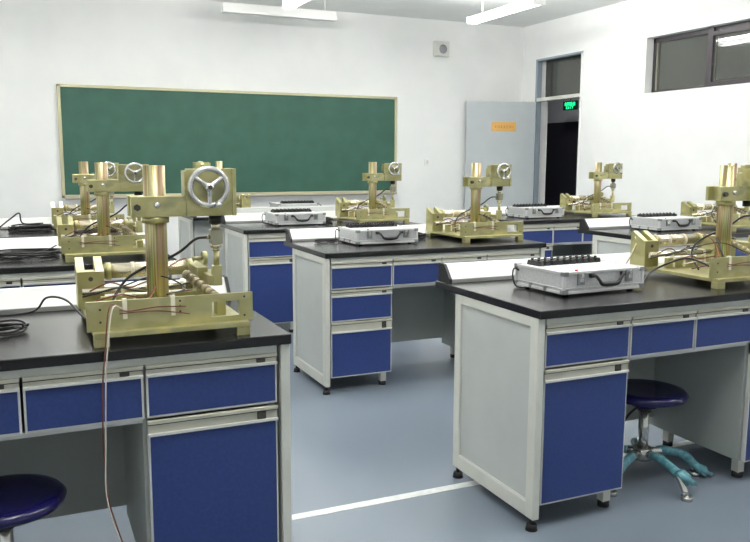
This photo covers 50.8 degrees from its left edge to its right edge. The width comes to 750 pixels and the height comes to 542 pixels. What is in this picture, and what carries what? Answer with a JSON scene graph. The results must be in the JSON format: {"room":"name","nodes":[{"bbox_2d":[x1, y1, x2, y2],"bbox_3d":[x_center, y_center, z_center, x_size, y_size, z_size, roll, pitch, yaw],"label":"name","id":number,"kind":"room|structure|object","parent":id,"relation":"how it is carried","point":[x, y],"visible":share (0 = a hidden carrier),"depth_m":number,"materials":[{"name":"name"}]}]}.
{"room":"science classroom","nodes":[
{"label":"science classroom","id":0,"kind":"room"},
{"bbox_2d":[0,0,523,259],"bbox_3d":[-1.610,-1.555,9.336,7.824,3.074,0.200,-3,9,-24],"label":"wall","id":1,"kind":"structure","parent":0,"point":[181,44],"depth_m":9.12,"materials":[{"name":"paint"}]},
{"bbox_2d":[56,84,396,199],"bbox_3d":[-1.533,-1.478,9.210,3.995,1.218,0.109,-3,9,-24],"label":"chalkboard","id":2,"kind":"object","parent":1,"relation":"attached to","point":[276,143],"visible":0.94,"depth_m":9.21,"materials":[{"name":"green"}]},
{"bbox_2d":[65,192,396,199],"bbox_3d":[-1.528,-0.888,9.277,3.935,0.030,0.074,-3,9,-24],"label":"chalk tray","id":3,"kind":"object","parent":2,"relation":"on","point":[117,195],"depth_m":9.37,"materials":[{"name":"beige"}]},
{"bbox_2d":[424,159,429,164],"bbox_3d":[0.679,-1.415,10.277,0.086,0.086,0.013,-3,9,-24],"label":"light switch","id":4,"kind":"object","parent":1,"relation":"attached to","point":[426,161],"visible":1,"depth_m":10.27,"materials":[{"name":"white plastic"}]},
{"bbox_2d":[434,41,448,56],"bbox_3d":[0.854,-2.848,10.128,0.210,0.190,0.057,-3,9,-24],"label":"wall speaker","id":5,"kind":"object","parent":1,"relation":"attached to","point":[441,48],"visible":1,"depth_m":10.10,"materials":[{"name":"white plastic"}]},
{"bbox_2d":[439,44,446,53],"bbox_3d":[0.875,-2.841,10.112,0.116,0.116,0.009,-3,9,-24],"label":"grille","id":6,"kind":"object","parent":5,"relation":"attached to","point":[442,47],"depth_m":10.11,"materials":[{"name":"grey plastic"}]},
{"bbox_2d":[13,275,749,541],"bbox_3d":[1.141,0.504,6.239,10.100,0.120,15.000,-3,9,-24],"label":"floor","id":7,"kind":"structure","parent":0,"point":[364,440],"depth_m":3.18,"materials":[{"name":"plastic"}]},
{"bbox_2d":[0,474,66,541],"bbox_3d":[-1.012,0.808,2.225,0.478,0.385,0.500,-3,9,-24],"label":"stool","id":8,"kind":"object","parent":7,"relation":"on","point":[24,498],"visible":1,"depth_m":2.19,"materials":[{"name":"blue plastic"}]},
{"bbox_2d":[0,217,124,237],"bbox_3d":[-2.488,0.091,5.520,1.472,0.875,0.745,-3,9,-24],"label":"lab bench","id":9,"kind":"object","parent":7,"relation":"on","point":[4,233],"visible":0.02,"depth_m":5.62,"materials":[{"name":"metal"}]},
{"bbox_2d":[0,212,54,232],"bbox_3d":[-2.409,-0.339,5.484,0.258,0.136,0.325,5,9,32],"label":"power cable","id":10,"kind":"object","parent":9,"relation":"on","point":[24,227],"visible":1,"depth_m":5.45,"materials":[{"name":"black plastic"}]},
{"bbox_2d":[0,228,124,237],"bbox_3d":[-2.487,-0.253,5.471,1.460,0.030,0.745,-3,9,-24],"label":"countertop","id":11,"kind":"structure","parent":9,"relation":"on","point":[4,233],"depth_m":5.38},
{"bbox_2d":[51,161,123,231],"bbox_3d":[-2.054,-0.534,5.619,0.460,0.488,0.490,-3,9,-24],"label":"rig","id":12,"kind":"object","parent":9,"relation":"on","point":[85,207],"visible":0.53,"depth_m":5.57,"materials":[{"name":"metal"}]},
{"bbox_2d":[0,233,176,288],"bbox_3d":[-1.822,0.293,4.101,1.472,0.875,0.745,-3,9,-24],"label":"lab bench","id":13,"kind":"object","parent":7,"relation":"on","point":[36,272],"visible":0.14,"depth_m":3.84,"materials":[{"name":"metal"}]},
{"bbox_2d":[0,245,61,260],"bbox_3d":[-1.849,-0.087,4.003,0.496,0.053,0.238,-3,9,-24],"label":"power cable","id":14,"kind":"object","parent":13,"relation":"on","point":[29,253],"visible":1,"depth_m":3.99,"materials":[{"name":"black plastic"}]},
{"bbox_2d":[0,251,176,273],"bbox_3d":[-1.821,-0.051,4.053,1.460,0.030,0.745,-3,9,-24],"label":"countertop","id":15,"kind":"structure","parent":13,"relation":"on","point":[36,265],"depth_m":3.85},
{"bbox_2d":[57,162,148,262],"bbox_3d":[-1.421,-0.325,4.154,0.460,0.488,0.490,-3,9,-24],"label":"rig","id":16,"kind":"object","parent":13,"relation":"on","point":[104,242],"visible":0.88,"depth_m":4.09,"materials":[{"name":"metal"}]},
{"bbox_2d":[0,275,291,541],"bbox_3d":[-1.064,0.535,2.404,1.472,0.875,0.745,-3,9,-24],"label":"lab bench","id":17,"kind":"object","parent":7,"relation":"on","point":[198,423],"visible":0.91,"depth_m":2.28,"materials":[{"name":"metal"}]},
{"bbox_2d":[0,296,85,335],"bbox_3d":[-1.047,0.131,2.300,0.541,0.101,0.163,1,8,5],"label":"power cable","id":18,"kind":"object","parent":17,"relation":"on","point":[5,326],"visible":0.98,"depth_m":2.34,"materials":[{"name":"black plastic"}]},
{"bbox_2d":[0,386,142,440],"bbox_3d":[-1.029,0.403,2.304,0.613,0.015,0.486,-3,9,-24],"label":"drawers","id":19,"kind":"object","parent":17,"relation":"attached to","point":[23,435],"depth_m":2.14,"materials":[{"name":"blue metal"}]},
{"bbox_2d":[0,300,290,371],"bbox_3d":[-1.062,0.191,2.355,1.460,0.030,0.745,-3,9,-24],"label":"countertop","id":20,"kind":"structure","parent":17,"relation":"on","point":[51,338],"depth_m":2.23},
{"bbox_2d":[74,165,252,347],"bbox_3d":[-0.657,-0.075,2.399,0.460,0.487,0.490,-3,9,-24],"label":"rig","id":21,"kind":"object","parent":17,"relation":"on","point":[210,191],"visible":1,"depth_m":2.34,"materials":[{"name":"metal"}]},
{"bbox_2d":[102,304,122,541],"bbox_3d":[-0.708,0.532,2.265,0.048,0.924,0.281,0,8,0],"label":"hanging wire","id":22,"kind":"object","parent":21,"relation":"hanging from","point":[106,341],"visible":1,"depth_m":2.11,"materials":[{"name":"brown"}]},
{"bbox_2d":[178,206,334,277],"bbox_3d":[-1.077,-0.197,7.593,1.472,0.875,0.745,-3,9,-24],"label":"lab bench","id":23,"kind":"object","parent":7,"relation":"on","point":[190,227],"visible":0.19,"depth_m":7.19,"materials":[{"name":"metal"}]},
{"bbox_2d":[181,216,208,220],"bbox_3d":[-1.076,-0.541,7.544,1.460,0.030,0.745,-3,9,-24],"label":"countertop","id":24,"kind":"structure","parent":23,"relation":"on","point":[188,217],"depth_m":6.95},
{"bbox_2d":[193,161,250,207],"bbox_3d":[-1.441,-0.770,7.310,0.460,0.488,0.490,-3,9,-24],"label":"rig","id":25,"kind":"object","parent":23,"relation":"on","point":[243,202],"visible":0.2,"depth_m":7.20,"materials":[{"name":"metal"}]},
{"bbox_2d":[269,200,320,206],"bbox_3d":[-0.770,-0.626,7.629,0.440,0.117,0.331,-3,9,-24],"label":"instrument case","id":26,"kind":"object","parent":23,"relation":"on","point":[298,203],"visible":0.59,"depth_m":7.49,"materials":[{"name":"metal"}]},
{"bbox_2d":[220,211,420,332],"bbox_3d":[-0.434,-0.022,6.370,1.472,0.875,0.745,-3,9,-24],"label":"lab bench","id":27,"kind":"object","parent":7,"relation":"on","point":[258,261],"visible":0.24,"depth_m":5.87,"materials":[{"name":"metal"}]},
{"bbox_2d":[262,208,325,225],"bbox_3d":[-0.639,-0.424,6.201,0.440,0.117,0.331,-3,9,-24],"label":"instrument case","id":28,"kind":"object","parent":27,"relation":"on","point":[292,216],"visible":1,"depth_m":6.12,"materials":[{"name":"metal"}]},
{"bbox_2d":[220,220,420,233],"bbox_3d":[-0.433,-0.366,6.322,1.460,0.030,0.745,-3,9,-24],"label":"countertop","id":29,"kind":"structure","parent":27,"relation":"on","point":[257,227],"depth_m":6.02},
{"bbox_2d":[326,217,332,222],"bbox_3d":[-0.411,-0.413,6.378,0.151,0.048,0.186,-3,9,-24],"label":"power cable","id":30,"kind":"object","parent":27,"relation":"on","point":[328,219],"visible":0.39,"depth_m":6.31,"materials":[{"name":"black plastic"}]},
{"bbox_2d":[335,162,409,223],"bbox_3d":[-0.021,-0.640,6.417,0.460,0.488,0.490,-3,9,-24],"label":"rig","id":31,"kind":"object","parent":27,"relation":"on","point":[378,210],"visible":1,"depth_m":6.37,"materials":[{"name":"metal"}]},
{"bbox_2d":[284,224,545,394],"bbox_3d":[0.242,0.176,4.978,1.472,0.875,0.745,-3,9,-24],"label":"lab bench","id":32,"kind":"object","parent":7,"relation":"on","point":[351,301],"visible":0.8,"depth_m":4.55,"materials":[{"name":"metal"}]},
{"bbox_2d":[314,239,337,243],"bbox_3d":[-0.299,-0.184,4.824,0.158,0.023,0.114,-3,9,-24],"label":"power cable","id":33,"kind":"object","parent":32,"relation":"on","point":[315,240],"visible":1,"depth_m":4.79,"materials":[{"name":"black plastic"}]},
{"bbox_2d":[335,222,417,245],"bbox_3d":[0.007,-0.230,4.839,0.440,0.117,0.331,-3,9,-24],"label":"instrument case","id":34,"kind":"object","parent":32,"relation":"on","point":[360,234],"visible":0.99,"depth_m":4.76,"materials":[{"name":"metal"}]},
{"bbox_2d":[392,283,434,287],"bbox_3d":[0.277,0.044,4.878,0.613,0.015,0.486,-3,9,-24],"label":"shelf","id":35,"kind":"object","parent":32,"relation":"attached to","point":[394,285],"depth_m":4.57,"materials":[{"name":"grey metal"}]},
{"bbox_2d":[284,236,545,258],"bbox_3d":[0.243,-0.168,4.929,1.460,0.030,0.745,-3,9,-24],"label":"countertop","id":36,"kind":"structure","parent":32,"relation":"on","point":[433,244],"depth_m":4.69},
{"bbox_2d":[418,232,425,238],"bbox_3d":[0.268,-0.227,5.093,0.135,0.040,0.120,7,11,40],"label":"power cable","id":37,"kind":"object","parent":32,"relation":"on","point":[420,235],"visible":0.46,"depth_m":5.05,"materials":[{"name":"black plastic"}]},
{"bbox_2d":[426,163,523,242],"bbox_3d":[0.649,-0.456,5.125,0.460,0.488,0.490,-3,9,-24],"label":"rig","id":38,"kind":"object","parent":32,"relation":"on","point":[481,224],"visible":1,"depth_m":5.07,"materials":[{"name":"metal"}]},
{"bbox_2d":[292,440,694,520],"bbox_3d":[1.202,0.818,3.579,7.614,0.002,0.043,-3,9,-24],"label":"tape","id":39,"kind":"object","parent":7,"relation":"on","point":[687,442],"visible":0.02,"depth_m":3.07,"materials":[{"name":"white plastic"}]},
{"bbox_2d":[468,205,635,256],"bbox_3d":[1.676,-0.144,7.278,1.472,0.875,0.745,-3,9,-24],"label":"lab bench","id":40,"kind":"object","parent":7,"relation":"on","point":[561,236],"visible":0.18,"depth_m":6.87,"materials":[{"name":"metal"}]},
{"bbox_2d":[505,203,564,218],"bbox_3d":[1.423,-0.535,7.034,0.440,0.117,0.331,-3,9,-24],"label":"instrument case","id":41,"kind":"object","parent":40,"relation":"on","point":[527,211],"visible":1,"depth_m":6.96,"materials":[{"name":"metal"}]},
{"bbox_2d":[468,213,635,224],"bbox_3d":[1.677,-0.488,7.230,1.460,0.030,0.745,-3,9,-24],"label":"countertop","id":42,"kind":"structure","parent":40,"relation":"on","point":[568,217],"depth_m":6.92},
{"bbox_2d":[552,242,591,244],"bbox_3d":[1.711,-0.276,7.178,0.613,0.015,0.486,-3,9,-24],"label":"shelf","id":43,"kind":"object","parent":40,"relation":"attached to","point":[553,243],"depth_m":6.90,"materials":[{"name":"grey metal"}]},
{"bbox_2d":[560,162,631,216],"bbox_3d":[2.064,-0.766,7.357,0.460,0.488,0.490,-3,9,-24],"label":"rig","id":44,"kind":"object","parent":40,"relation":"on","point":[597,205],"visible":0.98,"depth_m":7.31,"materials":[{"name":"metal"}]},
{"bbox_2d":[435,248,749,531],"bbox_3d":[1.072,0.408,3.356,1.472,0.875,0.745,-3,9,-24],"label":"lab bench","id":45,"kind":"object","parent":7,"relation":"on","point":[541,409],"visible":0.91,"depth_m":2.95,"materials":[{"name":"metal"}]},
{"bbox_2d":[512,254,644,295],"bbox_3d":[0.803,0.013,3.130,0.440,0.117,0.331,-4,9,-27],"label":"instrument case","id":46,"kind":"object","parent":45,"relation":"on","point":[564,276],"visible":1,"depth_m":3.06,"materials":[{"name":"metal"}]},
{"bbox_2d":[435,270,749,319],"bbox_3d":[1.073,0.064,3.307,1.460,0.030,0.745,-3,9,-24],"label":"countertop","id":47,"kind":"structure","parent":45,"relation":"on","point":[660,290],"depth_m":2.99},
{"bbox_2d":[626,343,746,359],"bbox_3d":[1.107,0.275,3.256,0.613,0.015,0.486,-3,9,-24],"label":"shelf","id":48,"kind":"object","parent":45,"relation":"attached to","point":[743,346],"depth_m":3.03,"materials":[{"name":"grey metal"}]},
{"bbox_2d":[644,237,734,281],"bbox_3d":[1.350,-0.041,3.298,0.553,0.178,0.189,-3,9,-24],"label":"power cable","id":49,"kind":"object","parent":45,"relation":"on","point":[716,239],"visible":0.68,"depth_m":3.30,"materials":[{"name":"black plastic"}]},
{"bbox_2d":[630,165,749,288],"bbox_3d":[1.477,-0.212,3.417,0.502,0.488,0.490,-3,9,-24],"label":"rig","id":50,"kind":"object","parent":45,"relation":"on","point":[730,267],"visible":0.94,"depth_m":3.39,"materials":[{"name":"metal"}]},
{"bbox_2d":[626,237,635,263],"bbox_3d":[1.134,-0.071,3.529,0.074,0.166,0.012,-1,8,-8],"label":"lead","id":51,"kind":"object","parent":50,"relation":"attached to","point":[635,237],"visible":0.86,"depth_m":3.52,"materials":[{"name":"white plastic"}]},
{"bbox_2d":[610,379,712,502],"bbox_3d":[1.130,0.671,3.244,0.530,0.385,0.483,-3,9,-24],"label":"stool","id":52,"kind":"object","parent":7,"relation":"on","point":[646,395],"visible":0.87,"depth_m":3.21,"materials":[{"name":"blue plastic"}]},
{"bbox_2d":[578,216,749,255],"bbox_3d":[2.330,0.052,5.909,1.472,0.875,0.745,-3,9,-24],"label":"lab bench","id":53,"kind":"object","parent":7,"relation":"on","point":[610,235],"visible":0.12,"depth_m":5.69,"materials":[{"name":"metal"}]},
{"bbox_2d":[578,225,749,239],"bbox_3d":[2.332,-0.292,5.860,1.460,0.030,0.745,-3,9,-24],"label":"countertop","id":54,"kind":"structure","parent":53,"relation":"on","point":[624,233],"depth_m":5.69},
{"bbox_2d":[629,212,701,231],"bbox_3d":[2.143,-0.364,5.835,0.440,0.117,0.331,-3,9,-24],"label":"instrument case","id":55,"kind":"object","parent":53,"relation":"on","point":[655,221],"visible":1,"depth_m":5.76,"materials":[{"name":"metal"}]},
{"bbox_2d":[680,163,749,231],"bbox_3d":[2.673,-0.568,5.968,0.460,0.488,0.490,-3,9,-24],"label":"rig","id":56,"kind":"object","parent":53,"relation":"on","point":[687,209],"visible":0.41,"depth_m":6.02,"materials":[{"name":"metal"}]},
{"bbox_2d":[209,0,627,26],"bbox_3d":[0.863,-2.411,3.920,8.024,0.150,11.790,-3,9,-24],"label":"ceiling","id":57,"kind":"structure","parent":0,"point":[447,10],"depth_m":9.30,"materials":[{"name":"paint"}]},
{"bbox_2d":[221,0,336,21],"bbox_3d":[-1.035,-2.893,8.637,1.290,0.224,0.110,-3,9,-24],"label":"lamp","id":58,"kind":"object","parent":57,"relation":"hanging from","point":[228,8],"visible":1,"depth_m":8.60,"materials":[{"name":"white plastic"}]},
{"bbox_2d":[282,0,308,9],"bbox_3d":[-0.589,-2.636,7.143,0.128,0.314,1.244,-3,9,-24],"label":"lamp","id":59,"kind":"object","parent":57,"relation":"hanging from","point":[288,4],"visible":1,"depth_m":7.60,"materials":[{"name":"white plastic"}]},
{"bbox_2d":[466,0,545,24],"bbox_3d":[1.298,-2.748,7.984,0.128,0.314,1.244,-3,9,-24],"label":"lamp","id":60,"kind":"object","parent":57,"relation":"hanging from","point":[521,5],"visible":1,"depth_m":7.97,"materials":[{"name":"white plastic"}]},
{"bbox_2d":[545,98,579,205],"bbox_3d":[3.787,-1.753,10.054,2.226,3.300,9.700,-3,9,-24],"label":"wall","id":61,"kind":"structure","parent":0,"point":[562,126],"depth_m":13.66,"materials":[{"name":"paint"}]},
{"bbox_2d":[563,99,577,110],"bbox_3d":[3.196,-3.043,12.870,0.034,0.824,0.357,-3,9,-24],"label":"exit sign","id":62,"kind":"object","parent":61,"relation":"attached to","point":[567,105],"visible":0.88,"depth_m":12.89,"materials":[{"name":"green plastic"}]},
{"bbox_2d":[522,0,749,215],"bbox_3d":[4.385,-1.040,5.825,0.200,3.074,11.590,-3,9,-24],"label":"wall","id":63,"kind":"structure","parent":0,"point":[670,146],"depth_m":8.69,"materials":[{"name":"paint"}]},
{"bbox_2d":[533,51,582,203],"bbox_3d":[2.388,-1.430,10.187,0.170,2.615,0.945,-3,9,-24],"label":"door frame","id":64,"kind":"structure","parent":63,"relation":"in","point":[564,72],"depth_m":10.24,"materials":[{"name":"grey paint"}]},
{"bbox_2d":[464,101,535,219],"bbox_3d":[1.665,-1.203,10.498,0.957,2.057,0.093,-1,8,-9],"label":"door","id":65,"kind":"structure","parent":64,"relation":"attached to","point":[496,132],"depth_m":10.44,"materials":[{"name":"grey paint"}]},
{"bbox_2d":[651,21,749,92],"bbox_3d":[3.571,-2.084,7.536,0.080,0.591,2.515,-3,9,-24],"label":"window","id":66,"kind":"structure","parent":63,"relation":"in","point":[720,55],"depth_m":8.06,"materials":[{"name":"grey glass"}]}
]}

